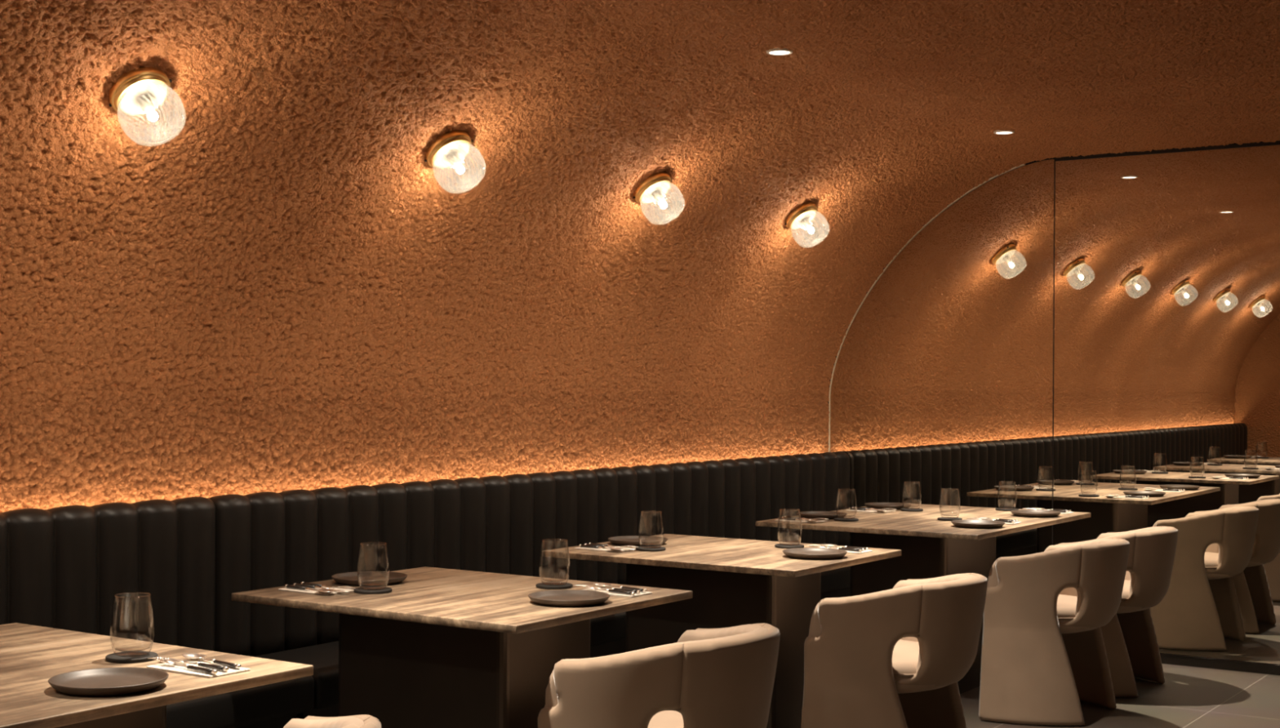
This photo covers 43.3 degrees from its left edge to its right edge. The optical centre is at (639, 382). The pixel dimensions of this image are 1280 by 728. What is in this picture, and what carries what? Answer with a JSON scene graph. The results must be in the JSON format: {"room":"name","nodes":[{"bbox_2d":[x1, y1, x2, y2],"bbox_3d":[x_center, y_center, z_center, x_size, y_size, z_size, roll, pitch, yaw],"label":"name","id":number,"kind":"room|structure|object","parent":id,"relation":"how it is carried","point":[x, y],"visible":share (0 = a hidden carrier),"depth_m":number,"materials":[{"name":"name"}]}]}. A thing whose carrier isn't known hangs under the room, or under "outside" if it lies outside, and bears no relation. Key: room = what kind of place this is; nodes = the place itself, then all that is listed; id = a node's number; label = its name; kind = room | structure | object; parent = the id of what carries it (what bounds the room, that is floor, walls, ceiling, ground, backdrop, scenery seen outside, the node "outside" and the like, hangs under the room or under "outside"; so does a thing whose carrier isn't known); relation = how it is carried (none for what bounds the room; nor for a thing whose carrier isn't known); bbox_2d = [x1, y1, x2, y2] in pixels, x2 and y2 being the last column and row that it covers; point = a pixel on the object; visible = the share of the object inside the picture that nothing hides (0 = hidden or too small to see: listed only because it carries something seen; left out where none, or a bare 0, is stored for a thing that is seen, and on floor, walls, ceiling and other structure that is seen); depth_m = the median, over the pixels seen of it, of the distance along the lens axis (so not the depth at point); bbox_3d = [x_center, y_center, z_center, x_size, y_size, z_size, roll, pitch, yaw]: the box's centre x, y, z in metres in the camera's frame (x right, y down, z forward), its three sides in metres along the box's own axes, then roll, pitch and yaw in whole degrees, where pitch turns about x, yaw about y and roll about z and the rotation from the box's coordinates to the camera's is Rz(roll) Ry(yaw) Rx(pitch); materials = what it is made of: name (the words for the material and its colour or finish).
{"room":"restaurant","nodes":[
{"label":"restaurant","id":0,"kind":"room"},
{"bbox_2d":[0,0,1049,512],"bbox_3d":[-0.955,0.034,4.751,1.342,2.573,8.724,0,0,34],"label":"wall","id":1,"kind":"structure","parent":0,"point":[280,292],"depth_m":5.40,"materials":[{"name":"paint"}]},
{"bbox_2d":[108,66,186,146],"bbox_3d":[-1.304,-0.730,4.270,0.207,0.205,0.171,0,0,38],"label":"wall sconce","id":2,"kind":"object","parent":1,"relation":"attached to","point":[141,91],"visible":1,"depth_m":4.24,"materials":[{"name":"glass"}]},
{"bbox_2d":[137,94,155,114],"bbox_3d":[-1.308,-0.737,4.272,0.032,0.045,0.032,-42,-22,26],"label":"bulb","id":3,"kind":"object","parent":2,"relation":"attached to","point":[149,101],"depth_m":4.26,"materials":[{"name":"glass"}]},
{"bbox_2d":[424,130,485,193],"bbox_3d":[-0.607,-0.726,5.309,0.207,0.205,0.171,0,0,38],"label":"wall sconce","id":4,"kind":"object","parent":1,"relation":"attached to","point":[449,149],"visible":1,"depth_m":5.27,"materials":[{"name":"clear glass"}]},
{"bbox_2d":[447,151,461,168],"bbox_3d":[-0.611,-0.733,5.310,0.032,0.045,0.032,-42,-22,26],"label":"bulb","id":5,"kind":"object","parent":4,"relation":"attached to","point":[449,157],"depth_m":5.30,"materials":[{"name":"glass"}]},
{"bbox_2d":[633,172,684,225],"bbox_3d":[0.076,-0.722,6.326,0.207,0.205,0.171,0,0,38],"label":"wall sconce","id":6,"kind":"object","parent":1,"relation":"attached to","point":[654,188],"visible":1,"depth_m":6.29,"materials":[{"name":"clear glass"}]},
{"bbox_2d":[652,190,662,204],"bbox_3d":[0.072,-0.729,6.327,0.032,0.045,0.032,-42,-22,26],"label":"bulb","id":7,"kind":"object","parent":6,"relation":"attached to","point":[655,195],"depth_m":6.31,"materials":[{"name":"glass"}]},
{"bbox_2d":[784,202,829,248],"bbox_3d":[0.763,-0.718,7.349,0.207,0.205,0.171,0,0,38],"label":"wall sconce","id":8,"kind":"object","parent":1,"relation":"attached to","point":[802,217],"visible":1,"depth_m":7.31,"materials":[{"name":"clear glass"}]},
{"bbox_2d":[800,217,811,229],"bbox_3d":[0.759,-0.725,7.351,0.032,0.045,0.032,-42,-22,26],"label":"bulb","id":9,"kind":"object","parent":8,"relation":"attached to","point":[805,223],"depth_m":7.34,"materials":[{"name":"glass"}]},
{"bbox_2d":[865,509,887,511],"bbox_3d":[1.075,0.583,7.329,0.110,0.010,0.041,0,0,40],"label":"bowl","id":10,"kind":"object","parent":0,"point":[877,510],"depth_m":7.33,"materials":[{"name":"ceramic"}]},
{"bbox_2d":[591,0,1279,158],"bbox_3d":[1.838,-1.176,2.880,5.370,0.120,8.724,0,0,34],"label":"ceiling","id":11,"kind":"structure","parent":0,"point":[1069,77],"depth_m":5.54,"materials":[{"name":"paint"}]},
{"bbox_2d":[766,48,792,55],"bbox_3d":[0.474,-1.122,5.468,0.090,0.008,0.090,0,0,34],"label":"recessed light","id":12,"kind":"object","parent":11,"relation":"in","point":[784,51],"visible":1,"depth_m":5.46,"materials":[{"name":"white"}]},
{"bbox_2d":[768,50,789,54],"bbox_3d":[0.474,-1.122,5.468,0.073,0.004,0.073,0,0,34],"label":"diffuser","id":13,"kind":"object","parent":12,"relation":"attached to","point":[775,52],"depth_m":5.47,"materials":[{"name":"white"}]},
{"bbox_2d":[993,129,1014,134],"bbox_3d":[1.622,-1.115,7.178,0.090,0.008,0.090,0,0,34],"label":"recessed light","id":14,"kind":"object","parent":11,"relation":"in","point":[997,132],"visible":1,"depth_m":7.17,"materials":[{"name":"white"}]},
{"bbox_2d":[996,132,1012,133],"bbox_3d":[1.622,-1.115,7.178,0.073,0.004,0.073,0,0,34],"label":"diffuser","id":15,"kind":"object","parent":14,"relation":"attached to","point":[997,132],"depth_m":7.18,"materials":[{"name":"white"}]},
{"bbox_2d":[976,517,999,519],"bbox_3d":[1.492,0.586,6.908,0.110,0.010,0.041,0,0,43],"label":"bowl","id":16,"kind":"object","parent":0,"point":[984,518],"depth_m":6.91,"materials":[{"name":"ceramic"}]},
{"bbox_2d":[827,158,1275,664],"bbox_3d":[3.750,0.122,6.942,6.712,2.453,0.138,0,0,34],"label":"wall","id":17,"kind":"structure","parent":0,"point":[1033,162],"depth_m":8.08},
{"bbox_2d":[828,164,1024,452],"bbox_3d":[1.474,-0.332,8.379,1.084,1.534,0.014,0,0,34],"label":"trim","id":18,"kind":"structure","parent":17,"relation":"attached to","point":[1022,165],"depth_m":8.50,"materials":[{"name":"metal"}]},
{"bbox_2d":[830,159,1054,559],"bbox_3d":[1.537,0.087,8.337,1.235,2.396,0.010,0,0,34],"label":"wall mirror","id":19,"kind":"object","parent":17,"relation":"attached to","point":[943,375],"visible":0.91,"depth_m":8.25,"materials":[{"name":"white mirror"}]},
{"bbox_2d":[1052,161,1055,545],"bbox_3d":[2.052,0.093,7.991,0.004,2.391,0.011,0,0,34],"label":"trim","id":20,"kind":"structure","parent":17,"relation":"attached to","point":[1055,162],"depth_m":7.99,"materials":[{"name":"metal"}]},
{"bbox_2d":[1053,144,1279,664],"bbox_3d":[2.801,0.097,7.489,1.798,2.391,0.010,0,0,34],"label":"wall mirror","id":21,"kind":"object","parent":17,"relation":"attached to","point":[1166,334],"visible":0.78,"depth_m":7.63,"materials":[{"name":"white mirror"}]},
{"bbox_2d":[1054,140,1279,161],"bbox_3d":[2.806,-1.101,7.487,1.798,0.018,0.014,0,0,34],"label":"trim","id":22,"kind":"structure","parent":17,"relation":"attached to","point":[1277,143],"depth_m":7.67,"materials":[{"name":"metal"}]},
{"bbox_2d":[1160,653,1279,675],"bbox_3d":[3.749,1.324,6.844,6.592,0.048,0.018,0,0,34],"label":"baseboard","id":23,"kind":"structure","parent":17,"relation":"attached to","point":[1167,659],"depth_m":7.53,"materials":[{"name":"metal"}]},
{"bbox_2d":[960,663,1279,727],"bbox_3d":[1.328,1.394,3.212,6.862,0.120,9.024,0,0,34],"label":"floor","id":24,"kind":"structure","parent":0,"point":[1188,697],"depth_m":6.69,"materials":[{"name":"grey tile"}]},
{"bbox_2d":[0,622,313,727],"bbox_3d":[-1.310,0.948,3.260,0.996,0.740,0.800,0,0,34],"label":"dining table","id":25,"kind":"object","parent":24,"relation":"on","point":[30,655],"visible":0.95,"depth_m":3.20,"materials":[{"name":"wood"}]},
{"bbox_2d":[48,666,168,696],"bbox_3d":[-1.008,0.570,3.060,0.218,0.020,0.218,0,0,34],"label":"dinner plate","id":26,"kind":"object","parent":25,"relation":"on","point":[118,681],"visible":1,"depth_m":3.08,"materials":[{"name":"ceramic"}]},
{"bbox_2d":[105,651,158,662],"bbox_3d":[-1.065,0.575,3.374,0.105,0.008,0.105,0,0,34],"label":"coaster","id":27,"kind":"object","parent":25,"relation":"on","point":[112,657],"visible":0.81,"depth_m":3.34,"materials":[{"name":"black stone"}]},
{"bbox_2d":[110,592,154,657],"bbox_3d":[-1.064,0.508,3.375,0.089,0.126,0.089,0,0,-36],"label":"water tumbler","id":28,"kind":"object","parent":27,"relation":"on","point":[138,650],"visible":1,"depth_m":3.37,"materials":[{"name":"clear glass"}]},
{"bbox_2d":[146,659,250,678],"bbox_3d":[-0.893,0.578,3.257,0.192,0.004,0.106,0,0,34],"label":"linen napkin","id":29,"kind":"object","parent":25,"relation":"on","point":[164,667],"visible":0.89,"depth_m":3.23,"materials":[{"name":"fabric"}]},
{"bbox_2d":[147,656,217,674],"bbox_3d":[-0.919,0.569,3.242,0.218,0.012,0.023,0,0,40],"label":"fork","id":30,"kind":"object","parent":29,"relation":"on","point":[167,660],"visible":1,"depth_m":3.23,"materials":[{"name":"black metal"}]},
{"bbox_2d":[165,657,229,671],"bbox_3d":[-0.909,0.570,3.276,0.229,0.010,0.015,0,0,39],"label":"knife","id":31,"kind":"object","parent":29,"relation":"on","point":[197,664],"visible":0.94,"depth_m":3.24,"materials":[{"name":"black metal"}]},
{"bbox_2d":[182,653,241,669],"bbox_3d":[-0.876,0.571,3.301,0.200,0.011,0.041,0,0,43],"label":"spoon","id":32,"kind":"object","parent":29,"relation":"on","point":[194,656],"visible":1,"depth_m":3.31,"materials":[{"name":"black metal"}]},
{"bbox_2d":[182,653,213,662],"bbox_3d":[-0.909,0.571,3.332,0.110,0.010,0.041,0,0,43],"label":"bowl","id":33,"kind":"object","parent":32,"relation":"on","point":[194,656],"depth_m":3.35,"materials":[{"name":"metal"}]},
{"bbox_2d":[0,496,314,727],"bbox_3d":[-2.375,0.829,3.106,0.498,0.965,4.354,0,0,34],"label":"banquette","id":34,"kind":"object","parent":24,"relation":"on","point":[64,567],"visible":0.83,"depth_m":4.67,"materials":[{"name":"black leather"}]},
{"bbox_2d":[282,714,381,727],"bbox_3d":[-0.725,0.965,2.921,0.510,0.711,0.679,0,0,31],"label":"dining chair","id":35,"kind":"object","parent":24,"relation":"on","point":[364,721],"visible":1,"depth_m":3.08,"materials":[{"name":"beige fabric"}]},
{"bbox_2d":[231,566,692,727],"bbox_3d":[-0.490,0.953,4.482,0.996,0.740,0.800,0,0,34],"label":"dining table","id":36,"kind":"object","parent":24,"relation":"on","point":[444,648],"visible":0.92,"depth_m":4.30,"materials":[{"name":"wood"}]},
{"bbox_2d":[278,587,353,595],"bbox_3d":[-0.901,0.578,4.484,0.192,0.004,0.106,0,0,34],"label":"linen napkin","id":37,"kind":"object","parent":36,"relation":"on","point":[283,588],"visible":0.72,"depth_m":4.46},
{"bbox_2d":[284,584,333,593],"bbox_3d":[-0.914,0.571,4.446,0.200,0.011,0.041,0,0,40],"label":"spoon","id":38,"kind":"object","parent":37,"relation":"on","point":[322,591],"visible":1,"depth_m":4.44,"materials":[{"name":"metal"}]},
{"bbox_2d":[305,587,333,593],"bbox_3d":[-0.880,0.571,4.417,0.110,0.010,0.041,0,0,40],"label":"bowl","id":39,"kind":"object","parent":38,"relation":"on","point":[322,591],"depth_m":4.42,"materials":[{"name":"metal"}]},
{"bbox_2d":[293,582,349,592],"bbox_3d":[-0.884,0.570,4.468,0.229,0.010,0.016,0,0,37],"label":"knife","id":40,"kind":"object","parent":37,"relation":"on","point":[295,584],"visible":0.91,"depth_m":4.49,"materials":[{"name":"metal"}]},
{"bbox_2d":[301,582,355,589],"bbox_3d":[-0.875,0.569,4.500,0.218,0.012,0.023,0,0,40],"label":"fork","id":41,"kind":"object","parent":37,"relation":"on","point":[302,583],"visible":0.98,"depth_m":4.50,"materials":[{"name":"metal"}]},
{"bbox_2d":[331,571,407,586],"bbox_3d":[-0.786,0.571,4.682,0.218,0.020,0.218,0,0,34],"label":"dinner plate","id":42,"kind":"object","parent":36,"relation":"on","point":[364,577],"visible":0.99,"depth_m":4.71,"materials":[{"name":"ceramic"}]},
{"bbox_2d":[353,586,391,594],"bbox_3d":[-0.741,0.577,4.471,0.105,0.008,0.105,0,0,34],"label":"coaster","id":43,"kind":"object","parent":36,"relation":"on","point":[358,590],"visible":0.93,"depth_m":4.44,"materials":[{"name":"black stone"}]},
{"bbox_2d":[356,542,389,590],"bbox_3d":[-0.740,0.510,4.472,0.089,0.126,0.089,0,0,-7],"label":"water tumbler","id":44,"kind":"object","parent":43,"relation":"on","point":[372,588],"visible":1,"depth_m":4.47,"materials":[{"name":"clear glass"}]},
{"bbox_2d":[535,582,573,589],"bbox_3d":[-0.245,0.580,4.596,0.105,0.008,0.105,0,0,34],"label":"coaster","id":45,"kind":"object","parent":36,"relation":"on","point":[540,585],"visible":0.94,"depth_m":4.57,"materials":[{"name":"black stone"}]},
{"bbox_2d":[538,538,569,585],"bbox_3d":[-0.244,0.513,4.596,0.089,0.126,0.089,0,0,17],"label":"water tumbler","id":46,"kind":"object","parent":45,"relation":"on","point":[548,539],"visible":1,"depth_m":4.59,"materials":[{"name":"clear glass"}]},
{"bbox_2d":[528,590,609,606],"bbox_3d":[-0.189,0.574,4.281,0.218,0.020,0.218,0,0,34],"label":"dinner plate","id":47,"kind":"object","parent":36,"relation":"on","point":[549,597],"visible":1,"depth_m":4.31,"materials":[{"name":"ceramic"}]},
{"bbox_2d":[580,586,652,597],"bbox_3d":[-0.073,0.583,4.479,0.192,0.004,0.106,0,0,34],"label":"linen napkin","id":48,"kind":"object","parent":36,"relation":"on","point":[641,593],"visible":0.52,"depth_m":4.43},
{"bbox_2d":[572,584,635,595],"bbox_3d":[-0.100,0.574,4.463,0.218,0.012,0.023,0,0,40],"label":"fork","id":49,"kind":"object","parent":48,"relation":"on","point":[582,585],"visible":1,"depth_m":4.44,"materials":[{"name":"metal"}]},
{"bbox_2d":[577,586,640,593],"bbox_3d":[-0.089,0.575,4.497,0.229,0.010,0.015,0,0,39],"label":"knife","id":50,"kind":"object","parent":48,"relation":"on","point":[601,588],"visible":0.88,"depth_m":4.46,"materials":[{"name":"metal"}]},
{"bbox_2d":[593,582,646,592],"bbox_3d":[-0.056,0.576,4.522,0.200,0.011,0.041,0,0,43],"label":"spoon","id":51,"kind":"object","parent":48,"relation":"on","point":[598,584],"visible":0.91,"depth_m":4.53,"materials":[{"name":"metal"}]},
{"bbox_2d":[593,582,622,588],"bbox_3d":[-0.089,0.576,4.553,0.110,0.010,0.041,0,0,43],"label":"bowl","id":52,"kind":"object","parent":51,"relation":"on","point":[599,584],"depth_m":4.56,"materials":[{"name":"metal"}]},
{"bbox_2d":[208,451,850,719],"bbox_3d":[0.048,0.844,6.715,0.498,0.965,4.334,0,0,34],"label":"banquette","id":53,"kind":"object","parent":24,"relation":"on","point":[492,524],"visible":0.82,"depth_m":6.03,"materials":[{"name":"black leather"}]},
{"bbox_2d":[537,622,780,727],"bbox_3d":[0.104,0.970,4.111,0.510,0.711,0.679,0,0,31],"label":"dining chair","id":54,"kind":"object","parent":24,"relation":"on","point":[722,677],"visible":1,"depth_m":3.88,"materials":[{"name":"beige fabric"}]},
{"bbox_2d":[542,533,901,727],"bbox_3d":[0.289,0.958,5.641,0.996,0.740,0.790,0,0,34],"label":"dining table","id":55,"kind":"object","parent":24,"relation":"on","point":[732,582],"visible":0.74,"depth_m":5.46,"materials":[{"name":"wood"}]},
{"bbox_2d":[574,546,635,552],"bbox_3d":[-0.122,0.583,5.644,0.192,0.004,0.106,0,0,34],"label":"linen napkin","id":56,"kind":"object","parent":55,"relation":"on","point":[578,548],"visible":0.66,"depth_m":5.60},
{"bbox_2d":[578,544,623,551],"bbox_3d":[-0.136,0.576,5.606,0.200,0.011,0.041,0,0,40],"label":"spoon","id":57,"kind":"object","parent":56,"relation":"on","point":[580,545],"visible":1,"depth_m":5.61,"materials":[{"name":"metal"}]},
{"bbox_2d":[598,546,623,551],"bbox_3d":[-0.101,0.576,5.577,0.110,0.010,0.041,0,0,40],"label":"bowl","id":58,"kind":"object","parent":57,"relation":"on","point":[611,548],"depth_m":5.57,"materials":[{"name":"metal"}]},
{"bbox_2d":[584,543,635,550],"bbox_3d":[-0.106,0.575,5.627,0.229,0.010,0.016,0,0,37],"label":"knife","id":59,"kind":"object","parent":56,"relation":"on","point":[602,546],"visible":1,"depth_m":5.64,"materials":[{"name":"metal"}]},
{"bbox_2d":[589,542,638,547],"bbox_3d":[-0.097,0.574,5.660,0.218,0.012,0.023,0,0,40],"label":"fork","id":60,"kind":"object","parent":56,"relation":"on","point":[609,545],"visible":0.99,"depth_m":5.66,"materials":[{"name":"metal"}]},
{"bbox_2d":[608,535,667,546],"bbox_3d":[-0.007,0.576,5.842,0.218,0.020,0.218,0,0,34],"label":"dinner plate","id":61,"kind":"object","parent":55,"relation":"on","point":[625,540],"visible":0.96,"depth_m":5.88,"materials":[{"name":"ceramic"}]},
{"bbox_2d":[635,546,666,551],"bbox_3d":[0.037,0.582,5.631,0.105,0.008,0.105,0,0,34],"label":"coaster","id":62,"kind":"object","parent":55,"relation":"on","point":[639,548],"visible":0.97,"depth_m":5.59,"materials":[{"name":"black stone"}]},
{"bbox_2d":[638,511,663,548],"bbox_3d":[0.038,0.514,5.632,0.089,0.126,0.089,0,0,-41],"label":"water tumbler","id":63,"kind":"object","parent":62,"relation":"on","point":[641,511],"visible":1,"depth_m":5.63,"materials":[{"name":"clear glass"}]},
{"bbox_2d":[774,543,804,548],"bbox_3d":[0.534,0.585,5.755,0.105,0.008,0.105,0,0,34],"label":"coaster","id":64,"kind":"object","parent":55,"relation":"on","point":[778,545],"visible":0.91,"depth_m":5.73,"materials":[{"name":"black stone"}]},
{"bbox_2d":[777,508,802,545],"bbox_3d":[0.535,0.517,5.756,0.089,0.126,0.089,0,0,30],"label":"water tumbler","id":65,"kind":"object","parent":64,"relation":"on","point":[785,508],"visible":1,"depth_m":5.75,"materials":[{"name":"clear glass"}]},
{"bbox_2d":[782,547,847,559],"bbox_3d":[0.590,0.579,5.441,0.218,0.020,0.218,0,0,34],"label":"dinner plate","id":66,"kind":"object","parent":55,"relation":"on","point":[814,553],"visible":1,"depth_m":5.47,"materials":[{"name":"ceramic"}]},
{"bbox_2d":[823,547,872,554],"bbox_3d":[0.705,0.588,5.639,0.192,0.004,0.106,0,0,34],"label":"linen napkin","id":67,"kind":"object","parent":55,"relation":"on","point":[864,551],"visible":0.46,"depth_m":5.57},
{"bbox_2d":[806,544,862,551],"bbox_3d":[0.679,0.579,5.623,0.218,0.012,0.023,0,0,40],"label":"fork","id":68,"kind":"object","parent":67,"relation":"on","point":[821,546],"visible":0.89,"depth_m":5.60,"materials":[{"name":"metal"}]},
{"bbox_2d":[809,545,865,551],"bbox_3d":[0.690,0.580,5.657,0.229,0.010,0.015,0,0,39],"label":"knife","id":69,"kind":"object","parent":67,"relation":"on","point":[862,549],"visible":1,"depth_m":5.63,"materials":[{"name":"metal"}]},
{"bbox_2d":[821,543,868,550],"bbox_3d":[0.722,0.581,5.682,0.200,0.011,0.041,0,0,43],"label":"spoon","id":70,"kind":"object","parent":67,"relation":"on","point":[823,544],"visible":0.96,"depth_m":5.70,"materials":[{"name":"metal"}]},
{"bbox_2d":[821,543,846,547],"bbox_3d":[0.689,0.581,5.713,0.110,0.010,0.041,0,0,43],"label":"bowl","id":71,"kind":"object","parent":70,"relation":"on","point":[824,544],"depth_m":5.71,"materials":[{"name":"metal"}]},
{"bbox_2d":[800,573,987,727],"bbox_3d":[0.876,0.975,5.261,0.510,0.711,0.679,0,0,31],"label":"dining chair","id":72,"kind":"object","parent":24,"relation":"on","point":[897,657],"visible":1,"depth_m":5.04,"materials":[{"name":"beige fabric"}]},
{"bbox_2d":[755,503,1090,693],"bbox_3d":[1.278,0.964,7.115,0.996,0.740,1.356,0,0,34],"label":"dining table","id":73,"kind":"object","parent":24,"relation":"on","point":[931,547],"visible":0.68,"depth_m":6.89,"materials":[{"name":"wood"}]},
{"bbox_2d":[774,520,823,523],"bbox_3d":[0.680,0.587,6.840,0.192,0.004,0.106,0,0,34],"label":"linen napkin","id":74,"kind":"object","parent":73,"relation":"on","point":[792,521],"visible":0.62,"depth_m":6.80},
{"bbox_2d":[777,517,818,522],"bbox_3d":[0.667,0.580,6.801,0.200,0.011,0.041,0,0,40],"label":"spoon","id":75,"kind":"object","parent":74,"relation":"on","point":[779,518],"visible":0.99,"depth_m":6.80,"materials":[{"name":"metal"}]},
{"bbox_2d":[795,519,818,522],"bbox_3d":[0.702,0.581,6.772,0.110,0.010,0.041,0,0,40],"label":"bowl","id":76,"kind":"object","parent":75,"relation":"on","point":[807,520],"depth_m":6.77,"materials":[{"name":"ceramic"}]},
{"bbox_2d":[782,516,827,521],"bbox_3d":[0.697,0.580,6.823,0.229,0.010,0.016,0,0,37],"label":"knife","id":77,"kind":"object","parent":74,"relation":"on","point":[782,517],"visible":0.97,"depth_m":6.84,"materials":[{"name":"metal"}]},
{"bbox_2d":[785,515,827,519],"bbox_3d":[0.706,0.579,6.856,0.218,0.012,0.023,0,0,40],"label":"fork","id":78,"kind":"object","parent":74,"relation":"on","point":[785,516],"visible":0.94,"depth_m":6.86,"materials":[{"name":"metal"}]},
{"bbox_2d":[796,511,847,519],"bbox_3d":[0.795,0.580,7.038,0.218,0.020,0.218,0,0,34],"label":"dinner plate","id":79,"kind":"object","parent":73,"relation":"on","point":[808,514],"visible":0.91,"depth_m":7.03,"materials":[{"name":"ceramic"}]},
{"bbox_2d":[834,517,858,521],"bbox_3d":[0.882,0.587,6.889,0.105,0.008,0.105,0,0,34],"label":"coaster","id":80,"kind":"object","parent":73,"relation":"on","point":[838,519],"visible":1,"depth_m":6.85,"materials":[{"name":"black stone"}]},
{"bbox_2d":[835,489,857,519],"bbox_3d":[0.883,0.519,6.890,0.089,0.126,0.089,0,0,-3],"label":"water tumbler","id":81,"kind":"object","parent":80,"relation":"on","point":[837,490],"visible":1,"depth_m":6.88,"materials":[{"name":"clear glass"}]},
{"bbox_2d":[845,509,893,513],"bbox_3d":[1.054,0.590,7.396,0.192,0.004,0.106,0,0,34],"label":"linen napkin","id":82,"kind":"object","parent":73,"relation":"on","point":[849,509],"visible":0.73,"depth_m":7.35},
{"bbox_2d":[848,507,887,511],"bbox_3d":[1.040,0.583,7.357,0.200,0.011,0.041,0,0,40],"label":"spoon","id":83,"kind":"object","parent":82,"relation":"on","point":[850,508],"visible":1,"depth_m":7.36,"materials":[{"name":"metal"}]},
{"bbox_2d":[852,506,896,511],"bbox_3d":[1.071,0.582,7.379,0.229,0.010,0.016,0,0,37],"label":"knife","id":84,"kind":"object","parent":82,"relation":"on","point":[852,507],"visible":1,"depth_m":7.40,"materials":[{"name":"metal"}]},
{"bbox_2d":[853,506,895,510],"bbox_3d":[1.080,0.581,7.412,0.218,0.012,0.023,0,0,40],"label":"fork","id":85,"kind":"object","parent":82,"relation":"on","point":[854,507],"visible":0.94,"depth_m":7.41,"materials":[{"name":"metal"}]},
{"bbox_2d":[864,502,911,509],"bbox_3d":[1.169,0.583,7.594,0.218,0.020,0.218,0,0,34],"label":"dinner plate","id":86,"kind":"object","parent":73,"relation":"on","point":[878,505],"visible":0.91,"depth_m":7.57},
{"bbox_2d":[900,508,923,511],"bbox_3d":[1.256,0.589,7.445,0.105,0.008,0.105,0,0,34],"label":"coaster","id":87,"kind":"object","parent":73,"relation":"on","point":[901,509],"visible":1,"depth_m":7.41,"materials":[{"name":"black stone"}]},
{"bbox_2d":[902,481,921,509],"bbox_3d":[1.256,0.522,7.446,0.089,0.126,0.089,0,0,41],"label":"water tumbler","id":88,"kind":"object","parent":87,"relation":"on","point":[904,482],"visible":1,"depth_m":7.45,"materials":[{"name":"clear glass"}]},
{"bbox_2d":[937,517,962,520],"bbox_3d":[1.337,0.589,6.951,0.105,0.008,0.105,0,0,34],"label":"coaster","id":89,"kind":"object","parent":73,"relation":"on","point":[938,518],"visible":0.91,"depth_m":6.92,"materials":[{"name":"black stone"}]},
{"bbox_2d":[939,488,960,518],"bbox_3d":[1.338,0.522,6.952,0.089,0.126,0.089,0,0,-5],"label":"water tumbler","id":90,"kind":"object","parent":89,"relation":"on","point":[943,488],"visible":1,"depth_m":6.96,"materials":[{"name":"clear glass"}]},
{"bbox_2d":[951,520,1004,528],"bbox_3d":[1.393,0.584,6.636,0.218,0.020,0.218,0,0,34],"label":"dinner plate","id":91,"kind":"object","parent":73,"relation":"on","point":[960,523],"visible":1,"depth_m":6.60,"materials":[{"name":"ceramic"}]},
{"bbox_2d":[995,507,1018,511],"bbox_3d":[1.710,0.592,7.507,0.105,0.008,0.105,0,0,34],"label":"coaster","id":92,"kind":"object","parent":73,"relation":"on","point":[996,508],"visible":0.84,"depth_m":7.48,"materials":[{"name":"black stone"}]},
{"bbox_2d":[997,480,1017,509],"bbox_3d":[1.711,0.524,7.508,0.089,0.126,0.089,0,0,33],"label":"water tumbler","id":93,"kind":"object","parent":92,"relation":"on","point":[1001,481],"visible":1,"depth_m":7.50,"materials":[{"name":"clear glass"}]},
{"bbox_2d":[1004,521,1021,524],"bbox_3d":[1.508,0.592,6.834,0.192,0.004,0.106,0,0,34],"label":"linen napkin","id":94,"kind":"object","parent":73,"relation":"on","point":[1015,522],"visible":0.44,"depth_m":6.77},
{"bbox_2d":[968,517,1013,523],"bbox_3d":[1.482,0.584,6.818,0.218,0.012,0.023,0,0,40],"label":"fork","id":95,"kind":"object","parent":94,"relation":"on","point":[1007,522],"visible":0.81,"depth_m":6.78,"materials":[{"name":"metal"}]},
{"bbox_2d":[966,518,1015,522],"bbox_3d":[1.493,0.585,6.853,0.229,0.010,0.015,0,0,39],"label":"knife","id":96,"kind":"object","parent":94,"relation":"on","point":[966,518],"visible":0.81,"depth_m":6.83,"materials":[{"name":"metal"}]},
{"bbox_2d":[976,517,1018,522],"bbox_3d":[1.525,0.585,6.877,0.200,0.011,0.041,0,0,43],"label":"spoon","id":97,"kind":"object","parent":94,"relation":"on","point":[984,518],"visible":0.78,"depth_m":6.89,"materials":[{"name":"metal"}]},
{"bbox_2d":[1010,509,1060,517],"bbox_3d":[1.766,0.586,7.193,0.218,0.020,0.218,0,0,34],"label":"dinner plate","id":98,"kind":"object","parent":73,"relation":"on","point":[1024,513],"visible":1,"depth_m":7.15,"materials":[{"name":"ceramic"}]},
{"bbox_2d":[1060,511,1073,514],"bbox_3d":[1.881,0.595,7.390,0.192,0.004,0.106,0,0,34],"label":"linen napkin","id":99,"kind":"object","parent":73,"relation":"on","point":[1069,512],"visible":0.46,"depth_m":7.32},
{"bbox_2d":[1026,507,1067,512],"bbox_3d":[1.855,0.586,7.375,0.218,0.012,0.023,0,0,40],"label":"fork","id":100,"kind":"object","parent":99,"relation":"on","point":[1026,508],"visible":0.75,"depth_m":7.34,"materials":[{"name":"metal"}]},
{"bbox_2d":[1031,507,1071,511],"bbox_3d":[1.899,0.588,7.434,0.200,0.011,0.041,0,0,43],"label":"spoon","id":101,"kind":"object","parent":99,"relation":"on","point":[1039,508],"visible":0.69,"depth_m":7.45,"materials":[{"name":"metal"}]},
{"bbox_2d":[978,537,1129,726],"bbox_3d":[1.712,0.980,6.506,0.510,0.711,0.679,0,0,31],"label":"dining chair","id":102,"kind":"object","parent":24,"relation":"on","point":[1043,654],"visible":0.99,"depth_m":6.28,"materials":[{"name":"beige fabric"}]},
{"bbox_2d":[1057,526,1177,697],"bbox_3d":[2.097,0.982,7.079,0.510,0.711,0.679,0,0,31],"label":"dining chair","id":103,"kind":"object","parent":24,"relation":"on","point":[1130,637],"visible":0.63,"depth_m":6.87,"materials":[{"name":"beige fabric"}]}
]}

